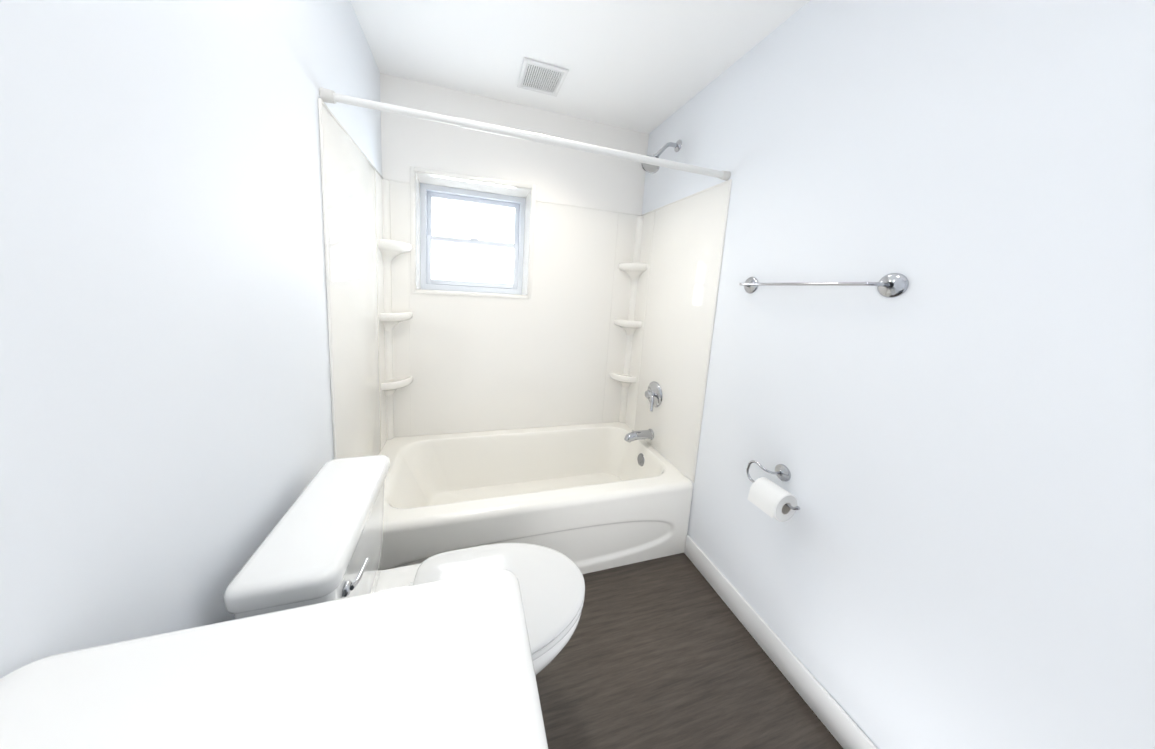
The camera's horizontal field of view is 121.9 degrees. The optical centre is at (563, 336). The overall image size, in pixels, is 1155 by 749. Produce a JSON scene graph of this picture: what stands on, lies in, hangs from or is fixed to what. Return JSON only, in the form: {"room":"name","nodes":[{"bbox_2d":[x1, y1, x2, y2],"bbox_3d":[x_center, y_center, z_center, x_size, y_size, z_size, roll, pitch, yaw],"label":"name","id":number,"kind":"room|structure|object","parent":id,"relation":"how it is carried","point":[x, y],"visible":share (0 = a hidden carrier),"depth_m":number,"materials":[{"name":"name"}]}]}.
{"room":"bathroom","nodes":[
{"label":"bathroom","id":0,"kind":"room"},
{"bbox_2d":[0,0,381,677],"bbox_3d":[-0.661,0.027,0.492,0.120,2.300,2.630,1,8,-17],"label":"wall","id":1,"kind":"structure","parent":0,"point":[166,440],"depth_m":0.46,"materials":[{"name":"white paint"}]},
{"bbox_2d":[380,73,648,435],"bbox_3d":[-0.298,-0.182,2.118,1.760,2.300,0.300,1,8,-17],"label":"wall","id":2,"kind":"structure","parent":0,"point":[558,174],"depth_m":1.81,"materials":[{"name":"white paint"}]},
{"bbox_2d":[420,183,525,293],"bbox_3d":[-0.575,-0.597,2.057,0.629,0.619,0.080,1,8,-17],"label":"window","id":3,"kind":"structure","parent":2,"relation":"in","point":[471,240],"depth_m":2.06,"materials":[{"name":"white glass"}]},
{"bbox_2d":[318,98,731,482],"bbox_3d":[-0.174,-0.101,1.710,1.519,1.502,0.954,1,8,-17],"label":"wall panels","id":4,"kind":"object","parent":2,"relation":"attached to","point":[609,317],"visible":1,"depth_m":1.86,"materials":[{"name":"white plastic"}]},
{"bbox_2d":[624,429,653,442],"bbox_3d":[0.445,0.598,1.928,0.177,0.072,0.066,1,8,-17],"label":"tub spout","id":5,"kind":"object","parent":4,"relation":"attached to","point":[633,435],"visible":1,"depth_m":1.91,"materials":[{"name":"silver metal"}]},
{"bbox_2d":[645,381,662,411],"bbox_3d":[0.512,0.349,1.909,0.068,0.157,0.152,1,8,-17],"label":"tub valve","id":6,"kind":"object","parent":4,"relation":"attached to","point":[653,394],"visible":1,"depth_m":1.88,"materials":[{"name":"silver metal"}]},
{"bbox_2d":[350,0,809,133],"bbox_3d":[0.165,-1.162,0.659,1.760,0.100,3.070,1,8,-17],"label":"ceiling","id":7,"kind":"structure","parent":0,"point":[646,66],"depth_m":1.34,"materials":[{"name":"white paint"}]},
{"bbox_2d":[517,58,568,96],"bbox_3d":[-0.108,-1.248,1.556,0.210,0.012,0.210,1,8,-17],"label":"ceiling vent","id":8,"kind":"object","parent":7,"relation":"in","point":[541,77],"visible":1,"depth_m":1.54,"materials":[{"name":"white plastic"}]},
{"bbox_2d":[536,553,842,748],"bbox_3d":[0.024,1.210,0.994,1.760,0.100,3.070,1,8,-17],"label":"floor","id":9,"kind":"structure","parent":0,"point":[666,652],"depth_m":1.09,"materials":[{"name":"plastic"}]},
{"bbox_2d":[0,569,547,748],"bbox_3d":[-0.197,0.765,0.026,0.511,1.024,0.908,1,8,-17],"label":"bathroom vanity","id":10,"kind":"object","parent":9,"relation":"on","point":[447,663],"visible":1,"depth_m":0.32,"materials":[{"name":"white"}]},
{"bbox_2d":[224,455,584,675],"bbox_3d":[-0.301,0.772,0.900,0.750,0.755,0.452,1,8,-17],"label":"toilet","id":11,"kind":"object","parent":9,"relation":"on","point":[321,542],"visible":0.42,"depth_m":0.80,"materials":[{"name":"white ceramic"}]},
{"bbox_2d":[379,422,692,573],"bbox_3d":[-0.201,0.847,1.748,1.514,0.382,0.756,1,8,-17],"label":"bathtub","id":12,"kind":"object","parent":9,"relation":"on","point":[587,498],"visible":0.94,"depth_m":1.58,"materials":[{"name":"white ceramic"}]},
{"bbox_2d":[642,0,1154,748],"bbox_3d":[0.907,0.052,0.972,0.120,2.300,2.630,1,8,-17],"label":"wall","id":13,"kind":"structure","parent":0,"point":[956,438],"depth_m":0.77,"materials":[{"name":"white paint"}]},
{"bbox_2d":[319,87,730,180],"bbox_3d":[-0.005,-0.717,1.191,1.518,0.037,0.037,1,8,-17],"label":"shower rod","id":14,"kind":"object","parent":13,"relation":"attached to","point":[329,96],"visible":0.98,"depth_m":1.13,"materials":[{"name":"white metal"}]},
{"bbox_2d":[641,140,681,173],"bbox_3d":[0.521,-0.966,1.704,0.219,0.198,0.107,1,8,-17],"label":"shower head","id":15,"kind":"object","parent":13,"relation":"attached to","point":[653,169],"visible":0.83,"depth_m":1.71},
{"bbox_2d":[746,460,799,509],"bbox_3d":[0.751,0.506,1.124,0.073,0.093,0.207,1,8,-17],"label":"hanger","id":16,"kind":"object","parent":13,"relation":"attached to","point":[783,470],"visible":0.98,"depth_m":1.14,"materials":[{"name":"silver metal"}]},
{"bbox_2d":[748,477,796,521],"bbox_3d":[0.721,0.564,1.111,0.102,0.099,0.102,1,8,-17],"label":"toilet paper roll","id":17,"kind":"object","parent":16,"relation":"hanging from","point":[770,498],"visible":0.92,"depth_m":1.08,"materials":[{"name":"white paper"}]},
{"bbox_2d":[684,535,877,748],"bbox_3d":[0.888,1.195,0.746,0.012,0.102,1.867,1,8,-17],"label":"baseboard","id":18,"kind":"structure","parent":13,"relation":"attached to","point":[843,728],"depth_m":1.11,"materials":[{"name":"white paint"}]},
{"bbox_2d":[739,273,908,297],"bbox_3d":[0.782,-0.171,1.063,0.071,0.066,0.517,1,8,-17],"label":"towel rail","id":19,"kind":"object","parent":13,"relation":"attached to","point":[900,285],"visible":1,"depth_m":0.87,"materials":[{"name":"silver metal"}]}
]}

